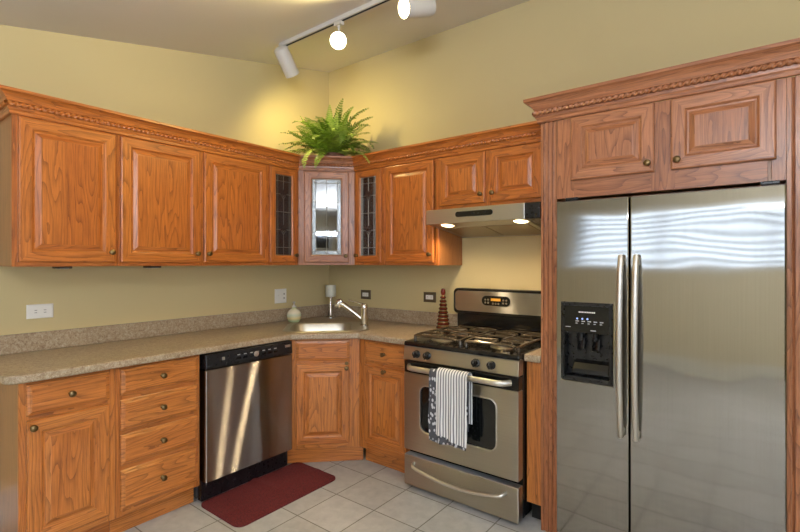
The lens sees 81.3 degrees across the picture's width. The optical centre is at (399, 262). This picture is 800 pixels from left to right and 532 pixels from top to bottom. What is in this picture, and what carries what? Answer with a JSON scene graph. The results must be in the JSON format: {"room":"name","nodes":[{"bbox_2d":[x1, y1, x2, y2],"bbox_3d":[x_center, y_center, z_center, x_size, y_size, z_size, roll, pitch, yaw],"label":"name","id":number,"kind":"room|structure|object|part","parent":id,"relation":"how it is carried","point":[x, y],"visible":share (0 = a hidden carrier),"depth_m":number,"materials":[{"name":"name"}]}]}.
{"room":"kitchen","nodes":[
{"label":"kitchen","id":0,"kind":"room"},
{"bbox_2d":[0,24,328,340],"bbox_3d":[-2.354,-0.250,2.219,0.100,3.300,5.500,0,0,38],"label":"wall","id":1,"kind":"structure","parent":0,"point":[253,102],"depth_m":3.11,"materials":[{"name":"paint"}]},
{"bbox_2d":[26,303,52,318],"bbox_3d":[-1.998,0.270,2.588,0.009,0.078,0.122,0,0,38],"label":"power outlet","id":2,"kind":"object","parent":1,"relation":"attached to","point":[35,311],"visible":1,"depth_m":2.58,"materials":[{"name":"white plastic"}]},
{"bbox_2d":[32,309,38,314],"bbox_3d":[-2.009,0.270,2.570,0.003,0.033,0.033,0,0,38],"label":"socket","id":3,"kind":"object","parent":2,"relation":"attached to","point":[34,311],"depth_m":2.57,"materials":[{"name":"white plastic"}]},
{"bbox_2d":[41,308,48,313],"bbox_3d":[-1.983,0.270,2.603,0.003,0.033,0.033,0,0,38],"label":"socket","id":4,"kind":"object","parent":2,"relation":"attached to","point":[43,310],"depth_m":2.60,"materials":[{"name":"white plastic"}]},
{"bbox_2d":[0,114,116,266],"bbox_3d":[-1.831,-0.351,2.505,0.374,0.743,0.463,0,0,38],"label":"upper cabinet","id":5,"kind":"object","parent":1,"relation":"attached to","point":[58,181],"visible":0.99,"depth_m":2.36,"materials":[{"name":"brown wood"}]},
{"bbox_2d":[52,266,71,268],"bbox_3d":[-1.782,0.026,2.458,0.110,0.014,0.060,0,0,38],"label":"light","id":6,"kind":"object","parent":5,"relation":"attached to","point":[54,267],"visible":1,"depth_m":2.43,"materials":[{"name":"brown"}]},
{"bbox_3d":[-1.576,-0.057,2.554,0.032,0.031,0.031,0,0,38],"label":"knob","id":7,"kind":"part","parent":5,"relation":"part of","materials":[{"name":"gold metal"}]},
{"bbox_2d":[0,304,328,354],"bbox_3d":[-1.411,0.435,3.336,0.019,0.102,2.477,0,0,38],"label":"backsplash","id":8,"kind":"structure","parent":1,"relation":"attached to","point":[34,341],"depth_m":2.98,"materials":[{"name":"stone"}]},
{"bbox_2d":[117,135,267,265],"bbox_3d":[-1.381,-0.351,3.085,0.374,0.743,1.003,0,0,38],"label":"upper cabinet","id":9,"kind":"object","parent":1,"relation":"attached to","point":[177,206],"visible":0.98,"depth_m":2.90,"materials":[{"name":"brown wood"}]},
{"bbox_2d":[0,84,300,169],"bbox_3d":[-1.450,-0.770,2.986,0.383,0.110,1.813,0,0,38],"label":"crown molding","id":10,"kind":"structure","parent":9,"relation":"on","point":[13,100],"depth_m":2.63,"materials":[{"name":"brown wood"}]},
{"bbox_2d":[143,266,160,267],"bbox_3d":[-1.500,0.026,2.822,0.110,0.014,0.060,0,0,38],"label":"light","id":11,"kind":"object","parent":9,"relation":"attached to","point":[143,266],"visible":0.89,"depth_m":2.79,"materials":[{"name":"brown"}]},
{"bbox_3d":[-1.422,-0.356,2.794,0.018,0.708,0.468,0,0,38],"label":"door","id":12,"kind":"part","parent":9,"relation":"part of","materials":[{"name":"brown wood"}]},
{"bbox_3d":[-1.113,-0.356,3.192,0.018,0.708,0.487,0,0,38],"label":"door","id":13,"kind":"part","parent":9,"relation":"part of","materials":[{"name":"brown wood"}]},
{"bbox_2d":[275,289,285,302],"bbox_3d":[-0.990,0.278,3.881,0.018,0.118,0.118,0,0,38],"label":"power outlet","id":14,"kind":"object","parent":1,"relation":"attached to","point":[280,294],"visible":1,"depth_m":3.88,"materials":[{"name":"white plastic"}]},
{"bbox_2d":[282,292,285,299],"bbox_3d":[-0.973,0.278,3.905,0.003,0.068,0.034,0,0,38],"label":"socket","id":15,"kind":"object","parent":14,"relation":"attached to","point":[283,293],"depth_m":3.90,"materials":[{"name":"white plastic"}]},
{"bbox_2d":[267,164,298,264],"bbox_3d":[-0.986,-0.351,3.594,0.374,0.743,0.284,0,0,38],"label":"upper cabinet","id":16,"kind":"object","parent":1,"relation":"attached to","point":[282,182],"visible":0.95,"depth_m":3.50,"materials":[{"name":"brown wood"}]},
{"bbox_3d":[-0.877,-0.356,3.503,0.003,0.604,0.146,0,0,38],"label":"glass pane","id":17,"kind":"part","parent":16,"relation":"part of","materials":[{"name":"glass"}]},
{"bbox_2d":[298,171,354,264],"bbox_3d":[-0.604,-0.351,3.877,0.631,0.741,0.631,0,0,38],"label":"upper cabinet","id":18,"kind":"object","parent":1,"relation":"attached to","point":[326,199],"visible":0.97,"depth_m":3.66,"materials":[{"name":"brown wood"}]},
{"bbox_2d":[298,155,353,171],"bbox_3d":[-0.571,-0.770,3.619,0.436,0.110,0.060,0,0,-7],"label":"crown molding","id":19,"kind":"structure","parent":18,"relation":"on","point":[340,163],"depth_m":3.62,"materials":[{"name":"brown wood"}]},
{"bbox_3d":[-0.604,-0.351,3.877,0.631,0.709,0.631,0,0,38],"label":"panel","id":20,"kind":"part","parent":18,"relation":"part of","materials":[{"name":"clear glass"}]},
{"bbox_2d":[312,201,340,211],"bbox_3d":[-0.604,-0.477,3.878,0.600,0.012,0.600,0,0,38],"label":"shelf","id":21,"kind":"object","parent":18,"relation":"attached to","point":[317,206],"depth_m":3.91,"materials":[{"name":"white wood"}]},
{"bbox_2d":[312,233,340,238],"bbox_3d":[-0.604,-0.227,3.878,0.600,0.012,0.600,0,0,38],"label":"shelf","id":22,"kind":"object","parent":18,"relation":"attached to","point":[314,235],"depth_m":3.80,"materials":[{"name":"white wood"}]},
{"bbox_2d":[279,98,377,167],"bbox_3d":[-0.595,-0.979,3.676,0.830,0.597,0.853,0,0,38],"label":"potted fern","id":23,"kind":"object","parent":18,"relation":"on","point":[332,137],"visible":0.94,"depth_m":3.60,"materials":[{"name":"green plant"}]},
{"bbox_3d":[-0.604,-0.714,3.877,0.631,0.016,0.631,0,0,38],"label":"panel","id":24,"kind":"part","parent":18,"relation":"part of","materials":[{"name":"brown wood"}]},
{"bbox_2d":[0,0,528,71],"bbox_3d":[-0.181,-1.470,0.533,5.600,0.860,5.600,0,0,38],"label":"ceiling","id":25,"kind":"structure","parent":0,"point":[249,30],"depth_m":2.92,"materials":[{"name":"paint"}]},
{"bbox_2d":[279,0,391,45],"bbox_3d":[0.075,-1.558,2.625,2.360,0.034,0.036,0,0,38],"label":"track","id":26,"kind":"object","parent":25,"relation":"attached to","point":[373,4],"visible":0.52,"depth_m":2.99,"materials":[{"name":"beige metal"}]},
{"bbox_2d":[274,45,298,77],"bbox_3d":[-0.815,-1.442,3.355,0.106,0.210,0.205,0,0,27],"label":"track spotlight","id":27,"kind":"object","parent":26,"relation":"attached to","point":[282,53],"visible":1,"depth_m":3.31,"materials":[{"name":"beige metal"}]},
{"bbox_2d":[330,20,346,49],"bbox_3d":[-0.388,-1.428,2.948,0.106,0.224,0.220,0,0,-5],"label":"track spotlight","id":28,"kind":"object","parent":26,"relation":"attached to","point":[338,39],"visible":1,"depth_m":2.87,"materials":[{"name":"beige metal"}]},
{"bbox_3d":[-0.381,-1.371,2.877,0.096,0.086,0.045,0,0,-8],"label":"bulb","id":29,"kind":"part","parent":28,"relation":"part of","materials":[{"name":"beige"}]},
{"bbox_2d":[398,0,435,18],"bbox_3d":[0.098,-1.430,2.561,0.221,0.220,0.106,0,0,-33],"label":"track spotlight","id":30,"kind":"object","parent":26,"relation":"attached to","point":[407,9],"visible":1,"depth_m":2.52,"materials":[{"name":"beige metal"}]},
{"bbox_3d":[0.032,-1.376,2.518,0.036,0.091,0.096,0,0,-35],"label":"bulb","id":31,"kind":"part","parent":30,"relation":"part of","materials":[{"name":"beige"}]},
{"bbox_2d":[123,448,545,531],"bbox_3d":[-0.181,1.450,0.533,5.600,0.100,5.600,0,0,38],"label":"floor","id":32,"kind":"structure","parent":0,"point":[364,495],"depth_m":2.61,"materials":[{"name":"tile"}]},
{"bbox_2d":[0,369,114,531],"bbox_3d":[-1.766,0.963,2.354,0.659,0.873,0.384,0,0,38],"label":"base cabinet","id":33,"kind":"object","parent":32,"relation":"on","point":[57,435],"visible":0.94,"depth_m":2.15,"materials":[{"name":"brown wood"}]},
{"bbox_3d":[-1.608,0.728,2.046,0.032,0.031,0.031,0,0,38],"label":"knob","id":34,"kind":"part","parent":33,"relation":"part of","materials":[{"name":"gold metal"}]},
{"bbox_3d":[-1.539,0.608,2.176,0.018,0.140,0.330,0,0,38],"label":"drawer","id":35,"kind":"part","parent":33,"relation":"part of","materials":[{"name":"brown wood"}]},
{"bbox_3d":[-1.539,0.974,2.176,0.018,0.552,0.330,0,0,38],"label":"door","id":36,"kind":"part","parent":33,"relation":"part of","materials":[{"name":"brown wood"}]},
{"bbox_3d":[-1.519,0.608,2.161,0.032,0.031,0.031,0,0,38],"label":"knob","id":37,"kind":"part","parent":33,"relation":"part of","materials":[{"name":"gold metal"}]},
{"bbox_2d":[109,355,198,531],"bbox_3d":[-1.512,0.962,2.682,0.659,0.874,0.444,0,0,38],"label":"base cabinet","id":38,"kind":"object","parent":32,"relation":"on","point":[157,403],"visible":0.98,"depth_m":2.48,"materials":[{"name":"brown wood"}]},
{"bbox_3d":[-1.282,1.151,2.507,0.018,0.199,0.406,0,0,38],"label":"drawer","id":39,"kind":"part","parent":38,"relation":"part of","materials":[{"name":"brown wood"}]},
{"bbox_3d":[-1.282,0.950,2.507,0.018,0.153,0.406,0,0,38],"label":"drawer","id":40,"kind":"part","parent":38,"relation":"part of","materials":[{"name":"brown wood"}]},
{"bbox_3d":[-1.282,0.772,2.507,0.018,0.152,0.406,0,0,38],"label":"drawer","id":41,"kind":"part","parent":38,"relation":"part of","materials":[{"name":"brown wood"}]},
{"bbox_3d":[-1.282,0.604,2.507,0.018,0.132,0.406,0,0,38],"label":"drawer","id":42,"kind":"part","parent":38,"relation":"part of","materials":[{"name":"brown wood"}]},
{"bbox_3d":[-1.262,1.151,2.492,0.032,0.031,0.031,0,0,38],"label":"knob","id":43,"kind":"part","parent":38,"relation":"part of","materials":[{"name":"gold metal"}]},
{"bbox_3d":[-1.262,0.950,2.492,0.032,0.031,0.031,0,0,38],"label":"knob","id":44,"kind":"part","parent":38,"relation":"part of","materials":[{"name":"gold metal"}]},
{"bbox_3d":[-1.262,0.772,2.492,0.032,0.031,0.031,0,0,38],"label":"knob","id":45,"kind":"part","parent":38,"relation":"part of","materials":[{"name":"gold metal"}]},
{"bbox_3d":[-1.262,0.604,2.492,0.032,0.031,0.031,0,0,38],"label":"knob","id":46,"kind":"part","parent":38,"relation":"part of","materials":[{"name":"gold metal"}]},
{"bbox_2d":[194,340,291,501],"bbox_3d":[-1.166,0.966,3.108,0.646,0.868,0.634,0,0,38],"label":"dishwasher","id":47,"kind":"object","parent":32,"relation":"on","point":[245,393],"visible":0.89,"depth_m":2.87,"materials":[{"name":"grey metal"}]},
{"bbox_2d":[194,368,199,498],"bbox_3d":[-1.208,0.956,3.141,0.540,0.848,0.634,0,0,38],"label":"panel","id":48,"kind":"object","parent":47,"relation":"in","point":[196,489],"depth_m":2.72,"materials":[{"name":"brown wood"}]},
{"bbox_3d":[-0.977,1.330,2.962,0.035,0.116,0.622,0,0,38],"label":"toe panel","id":49,"kind":"part","parent":47,"relation":"part of","materials":[{"name":"black plastic"}]},
{"bbox_3d":[-0.956,0.575,2.945,0.094,0.086,0.622,0,0,38],"label":"control panel","id":50,"kind":"part","parent":47,"relation":"part of","materials":[{"name":"black plastic"}]},
{"bbox_2d":[201,462,334,526],"bbox_3d":[-0.786,1.390,2.858,0.416,0.017,0.732,0,0,38],"label":"floor mat","id":51,"kind":"object","parent":32,"relation":"on","point":[242,505],"visible":1,"depth_m":2.80,"materials":[{"name":"red fabric"}]},
{"bbox_2d":[287,338,362,463],"bbox_3d":[-0.574,0.962,3.657,0.946,0.874,0.940,0,0,38],"label":"base cabinet","id":52,"kind":"object","parent":32,"relation":"on","point":[325,372],"visible":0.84,"depth_m":3.22,"materials":[{"name":"brown wood"}]},
{"bbox_2d":[0,315,446,384],"bbox_3d":[-0.865,0.505,2.912,1.401,0.038,2.478,0,0,38],"label":"countertop","id":53,"kind":"structure","parent":52,"relation":"on","point":[25,367],"depth_m":2.73,"materials":[{"name":"stone"}]},
{"bbox_2d":[287,302,301,322],"bbox_3d":[-0.860,0.401,3.783,0.118,0.169,0.118,0,0,38],"label":"vase","id":54,"kind":"object","parent":53,"relation":"on","point":[294,315],"visible":1,"depth_m":3.74,"materials":[{"name":"beige ceramic"}]},
{"bbox_2d":[282,321,368,332],"bbox_3d":[-0.553,0.570,3.513,0.620,0.182,0.540,0,0,-7],"label":"sink","id":55,"kind":"object","parent":53,"relation":"in","point":[349,326],"visible":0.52,"depth_m":3.70,"materials":[{"name":"silver metal"}]},
{"bbox_2d":[325,285,335,317],"bbox_3d":[-0.616,0.343,4.142,0.096,0.285,0.096,0,0,38],"label":"candle holder","id":56,"kind":"object","parent":53,"relation":"on","point":[330,290],"visible":1,"depth_m":4.11,"materials":[{"name":"silver metal"}]},
{"bbox_2d":[325,285,335,296],"bbox_3d":[-0.616,0.252,4.142,0.094,0.103,0.094,0,0,38],"label":"glass cup","id":57,"kind":"object","parent":56,"relation":"on","point":[330,290],"depth_m":4.10,"materials":[{"name":"white glass"}]},
{"bbox_2d":[334,299,367,325],"bbox_3d":[-0.373,0.378,3.581,0.268,0.205,0.068,0,0,7],"label":"faucet","id":58,"kind":"object","parent":53,"relation":"on","point":[363,318],"visible":1,"depth_m":3.56,"materials":[{"name":"silver metal"}]},
{"bbox_3d":[-0.370,0.375,3.583,0.195,0.156,0.043,0,0,8],"label":"spout","id":59,"kind":"part","parent":58,"relation":"part of","materials":[{"name":"silver metal"}]},
{"bbox_2d":[436,288,449,328],"bbox_3d":[0.319,0.338,3.454,0.106,0.296,0.106,0,0,38],"label":"decorative sculpture","id":60,"kind":"object","parent":53,"relation":"on","point":[442,319],"visible":0.99,"depth_m":3.43,"materials":[{"name":"wood"}]},
{"bbox_3d":[-0.533,0.609,3.219,0.365,0.138,0.018,0,0,-7],"label":"drawer","id":61,"kind":"part","parent":52,"relation":"part of","materials":[{"name":"brown wood"}]},
{"bbox_3d":[-0.533,0.977,3.219,0.365,0.557,0.018,0,0,-7],"label":"door","id":62,"kind":"part","parent":52,"relation":"part of","materials":[{"name":"brown wood"}]},
{"bbox_2d":[360,339,409,472],"bbox_3d":[0.066,0.963,3.339,0.452,0.873,0.659,0,0,38],"label":"base cabinet","id":63,"kind":"object","parent":32,"relation":"on","point":[382,364],"visible":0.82,"depth_m":3.12,"materials":[{"name":"brown wood"}]},
{"bbox_3d":[-0.100,0.610,3.103,0.364,0.140,0.018,0,0,38],"label":"drawer","id":64,"kind":"part","parent":63,"relation":"part of","materials":[{"name":"brown wood"}]},
{"bbox_3d":[-0.100,0.968,3.103,0.364,0.535,0.018,0,0,38],"label":"door","id":65,"kind":"part","parent":63,"relation":"part of","materials":[{"name":"brown wood"}]},
{"bbox_2d":[404,287,540,523],"bbox_3d":[0.512,0.791,2.916,0.768,1.218,0.742,0,0,38],"label":"range","id":66,"kind":"object","parent":32,"relation":"on","point":[492,336],"visible":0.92,"depth_m":2.68,"materials":[{"name":"silver metal"}]},
{"bbox_3d":[0.094,0.558,2.831,0.048,0.048,0.036,0,0,38],"label":"knob","id":67,"kind":"part","parent":66,"relation":"part of","materials":[{"name":"black plastic"}]},
{"bbox_3d":[0.155,0.558,2.783,0.048,0.048,0.036,0,0,38],"label":"knob","id":68,"kind":"part","parent":66,"relation":"part of","materials":[{"name":"black plastic"}]},
{"bbox_3d":[0.272,0.480,2.941,0.150,0.012,0.150,0,0,38],"label":"burner","id":69,"kind":"part","parent":66,"relation":"part of","materials":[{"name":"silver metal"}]},
{"bbox_2d":[428,368,468,450],"bbox_3d":[0.274,0.824,2.642,0.248,0.417,0.055,0,0,38],"label":"dish towel","id":70,"kind":"object","parent":66,"relation":"hanging from","point":[441,440],"visible":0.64,"depth_m":2.68,"materials":[{"name":"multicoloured fabric"}]},
{"bbox_2d":[435,367,471,447],"bbox_3d":[0.300,0.806,2.621,0.211,0.405,0.079,0,0,38],"label":"dish towel","id":71,"kind":"object","parent":66,"relation":"hanging from","point":[451,385],"visible":0.99,"depth_m":2.59,"materials":[{"name":"white fabric"}]},
{"bbox_3d":[0.320,0.885,2.675,0.515,0.292,0.008,0,0,38],"label":"window trim","id":72,"kind":"part","parent":66,"relation":"part of","materials":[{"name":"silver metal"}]},
{"bbox_3d":[0.310,1.252,2.655,0.625,0.064,0.052,0,0,38],"label":"drawer handle","id":73,"kind":"part","parent":66,"relation":"part of","materials":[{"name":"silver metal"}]},
{"bbox_3d":[0.304,0.638,2.652,0.693,0.034,0.071,0,0,38],"label":"oven handle","id":74,"kind":"part","parent":66,"relation":"part of","materials":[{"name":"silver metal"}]},
{"bbox_3d":[0.341,0.916,2.696,0.752,0.475,0.058,0,0,38],"label":"oven door panel","id":75,"kind":"part","parent":66,"relation":"part of","materials":[{"name":"metal"}]},
{"bbox_3d":[0.340,0.559,2.695,0.756,0.082,0.063,0,0,38],"label":"control panel","id":76,"kind":"part","parent":66,"relation":"part of","materials":[{"name":"metal"}]},
{"bbox_3d":[0.342,1.281,2.697,0.752,0.186,0.056,0,0,38],"label":"warming drawer","id":77,"kind":"part","parent":66,"relation":"part of","materials":[{"name":"metal"}]},
{"bbox_3d":[0.342,0.642,2.697,0.752,0.071,0.056,0,0,38],"label":"oven door","id":78,"kind":"part","parent":66,"relation":"part of","materials":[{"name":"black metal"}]},
{"bbox_2d":[404,332,540,360],"bbox_3d":[0.507,0.501,2.910,0.756,0.030,0.600,0,0,38],"label":"cooktop","id":79,"kind":"object","parent":66,"relation":"in","point":[440,346],"depth_m":2.70,"materials":[{"name":"black metal"}]},
{"bbox_3d":[0.414,0.558,2.583,0.048,0.048,0.036,0,0,38],"label":"knob","id":80,"kind":"part","parent":66,"relation":"part of","materials":[{"name":"black plastic"}]},
{"bbox_3d":[0.489,0.558,2.524,0.048,0.048,0.036,0,0,38],"label":"knob","id":81,"kind":"part","parent":66,"relation":"part of","materials":[{"name":"black plastic"}]},
{"bbox_3d":[0.651,0.262,3.170,0.210,0.067,0.004,0,0,38],"label":"clock panel","id":82,"kind":"part","parent":66,"relation":"part of","materials":[{"name":"black plastic"}]},
{"bbox_3d":[0.690,0.271,3.145,0.728,0.142,0.006,0,0,38],"label":"backguard panel","id":83,"kind":"part","parent":66,"relation":"part of","materials":[{"name":"metal"}]},
{"bbox_3d":[0.596,0.480,2.689,0.150,0.012,0.150,0,0,38],"label":"burner","id":84,"kind":"part","parent":66,"relation":"part of","materials":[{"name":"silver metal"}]},
{"bbox_2d":[527,361,540,519],"bbox_3d":[0.902,0.963,2.723,0.084,0.873,0.608,0,0,38],"label":"base cabinet","id":85,"kind":"object","parent":32,"relation":"on","point":[533,368],"visible":0.39,"depth_m":2.48,"materials":[{"name":"brown wood"}]},
{"bbox_2d":[524,348,540,362],"bbox_3d":[0.891,0.505,2.708,0.087,0.038,0.647,0,0,38],"label":"countertop","id":86,"kind":"structure","parent":85,"relation":"on","point":[533,356],"depth_m":2.46,"materials":[{"name":"stone"}]},
{"bbox_2d":[541,121,561,531],"bbox_3d":[0.963,0.336,2.663,0.082,2.126,0.628,0,0,38],"label":"panel","id":87,"kind":"object","parent":32,"relation":"on","point":[549,200],"visible":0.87,"depth_m":2.42,"materials":[{"name":"brown wood"}]},
{"bbox_2d":[557,180,786,531],"bbox_3d":[1.311,0.540,2.289,0.886,1.720,0.736,0,0,38],"label":"refrigerator","id":88,"kind":"object","parent":32,"relation":"on","point":[672,307],"visible":1,"depth_m":2.02,"materials":[{"name":"grey metal"}]},
{"bbox_3d":[0.897,0.274,2.244,0.208,0.130,0.014,0,0,38],"label":"dispenser panel","id":89,"kind":"part","parent":88,"relation":"part of","materials":[{"name":"black plastic"}]},
{"bbox_3d":[0.933,0.520,2.254,0.331,1.648,0.066,0,0,38],"label":"freezer door","id":90,"kind":"part","parent":88,"relation":"part of","materials":[{"name":"metal"}]},
{"bbox_3d":[1.002,0.383,2.118,0.027,0.840,0.086,0,0,38],"label":"handle","id":91,"kind":"part","parent":88,"relation":"part of","materials":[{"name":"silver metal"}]},
{"bbox_3d":[1.052,0.383,2.080,0.027,0.840,0.086,0,0,38],"label":"handle","id":92,"kind":"part","parent":88,"relation":"part of","materials":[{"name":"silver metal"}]},
{"bbox_3d":[1.286,0.520,1.981,0.549,1.648,0.066,0,0,38],"label":"door","id":93,"kind":"part","parent":88,"relation":"part of","materials":[{"name":"metal"}]},
{"bbox_2d":[787,75,799,531],"bbox_3d":[1.750,0.336,2.052,0.091,2.126,0.628,0,0,38],"label":"panel","id":94,"kind":"object","parent":32,"relation":"on","point":[793,83],"visible":0.94,"depth_m":1.82,"materials":[{"name":"brown wood"}]},
{"bbox_2d":[329,0,799,342],"bbox_3d":[1.504,-0.250,2.706,5.600,3.300,0.100,0,0,38],"label":"wall","id":95,"kind":"structure","parent":0,"point":[477,75],"depth_m":3.24,"materials":[{"name":"paint"}]},
{"bbox_2d":[361,290,370,298],"bbox_3d":[-0.298,0.276,4.034,0.116,0.078,0.009,0,0,38],"label":"power outlet","id":96,"kind":"object","parent":95,"relation":"attached to","point":[365,294],"visible":1,"depth_m":4.03,"materials":[{"name":"black plastic"}]},
{"bbox_2d":[353,167,383,264],"bbox_3d":[-0.155,-0.351,3.692,0.303,0.743,0.374,0,0,38],"label":"upper cabinet","id":97,"kind":"object","parent":95,"relation":"attached to","point":[369,184],"visible":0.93,"depth_m":3.57,"materials":[{"name":"brown wood"}]},
{"bbox_3d":[-0.241,-0.356,3.580,0.156,0.604,0.003,0,0,38],"label":"glass pane","id":98,"kind":"part","parent":97,"relation":"part of","materials":[{"name":"glass"}]},
{"bbox_2d":[329,304,457,325],"bbox_3d":[-0.105,0.435,3.878,1.380,0.102,0.019,0,0,38],"label":"backsplash","id":99,"kind":"structure","parent":95,"relation":"attached to","point":[394,315],"depth_m":3.79,"materials":[{"name":"granite"}]},
{"bbox_2d":[384,158,461,265],"bbox_3d":[0.156,-0.351,3.450,0.483,0.743,0.374,0,0,38],"label":"upper cabinet","id":100,"kind":"object","parent":95,"relation":"attached to","point":[411,190],"visible":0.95,"depth_m":3.32,"materials":[{"name":"brown wood"}]},
{"bbox_3d":[0.063,-0.356,3.338,0.431,0.708,0.018,0,0,38],"label":"door","id":101,"kind":"part","parent":100,"relation":"part of","materials":[{"name":"brown wood"}]},
{"bbox_2d":[424,292,435,302],"bbox_3d":[0.230,0.269,3.625,0.116,0.078,0.009,0,0,38],"label":"power outlet","id":102,"kind":"object","parent":95,"relation":"attached to","point":[428,296],"visible":1,"depth_m":3.62,"materials":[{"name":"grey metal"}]},
{"bbox_2d":[439,142,540,209],"bbox_3d":[0.650,-0.541,3.068,0.765,0.361,0.374,0,0,38],"label":"upper cabinet","id":103,"kind":"object","parent":95,"relation":"attached to","point":[512,174],"visible":0.8,"depth_m":2.93,"materials":[{"name":"brown wood"}]},
{"bbox_3d":[0.407,-0.546,3.072,0.344,0.327,0.018,0,0,38],"label":"door","id":104,"kind":"part","parent":103,"relation":"part of","materials":[{"name":"brown wood"}]},
{"bbox_2d":[426,201,540,237],"bbox_3d":[0.618,-0.270,3.035,0.774,0.175,0.462,0,0,38],"label":"range hood","id":105,"kind":"object","parent":103,"relation":"attached to","point":[514,219],"visible":0.95,"depth_m":2.91,"materials":[{"name":"metal"}]},
{"bbox_2d":[439,223,455,226],"bbox_3d":[0.313,-0.246,3.054,0.112,0.024,0.110,0,0,38],"label":"lamp","id":106,"kind":"object","parent":105,"relation":"on","point":[440,224],"depth_m":3.03,"materials":[{"name":"white glass"}]},
{"bbox_3d":[0.448,-0.298,2.891,0.684,0.096,0.013,0,0,38],"label":"panel","id":107,"kind":"part","parent":105,"relation":"part of","materials":[{"name":"metal"}]},
{"bbox_2d":[511,218,530,222],"bbox_3d":[0.712,-0.246,2.745,0.112,0.024,0.110,0,0,38],"label":"lamp","id":108,"kind":"object","parent":105,"relation":"on","point":[513,220],"depth_m":2.72,"materials":[{"name":"white glass"}]},
{"bbox_3d":[0.703,-0.546,2.842,0.344,0.327,0.018,0,0,38],"label":"door","id":109,"kind":"part","parent":103,"relation":"part of","materials":[{"name":"brown wood"}]},
{"bbox_2d":[557,78,786,200],"bbox_3d":[1.339,-0.526,2.338,0.906,0.404,0.679,0,0,38],"label":"upper cabinet","id":110,"kind":"object","parent":95,"relation":"attached to","point":[734,137],"visible":0.95,"depth_m":2.04,"materials":[{"name":"brown wood"}]},
{"bbox_2d":[352,38,799,171],"bbox_3d":[0.709,-0.782,2.787,2.778,0.134,0.647,0,0,38],"label":"crown molding","id":111,"kind":"structure","parent":110,"relation":"on","point":[779,60],"depth_m":2.17,"materials":[{"name":"brown wood"}]},
{"bbox_3d":[1.003,-0.568,2.222,0.374,0.314,0.018,0,0,38],"label":"door","id":112,"kind":"part","parent":110,"relation":"part of","materials":[{"name":"brown wood"}]},
{"bbox_3d":[1.115,-0.450,2.103,0.031,0.031,0.032,0,0,38],"label":"knob","id":113,"kind":"part","parent":110,"relation":"part of","materials":[{"name":"gold metal"}]},
{"bbox_3d":[1.207,-0.450,2.032,0.031,0.031,0.032,0,0,38],"label":"knob","id":114,"kind":"part","parent":110,"relation":"part of","materials":[{"name":"gold metal"}]},
{"bbox_3d":[1.346,-0.568,1.956,0.365,0.314,0.018,0,0,38],"label":"door","id":115,"kind":"part","parent":110,"relation":"part of","materials":[{"name":"brown wood"}]}
]}

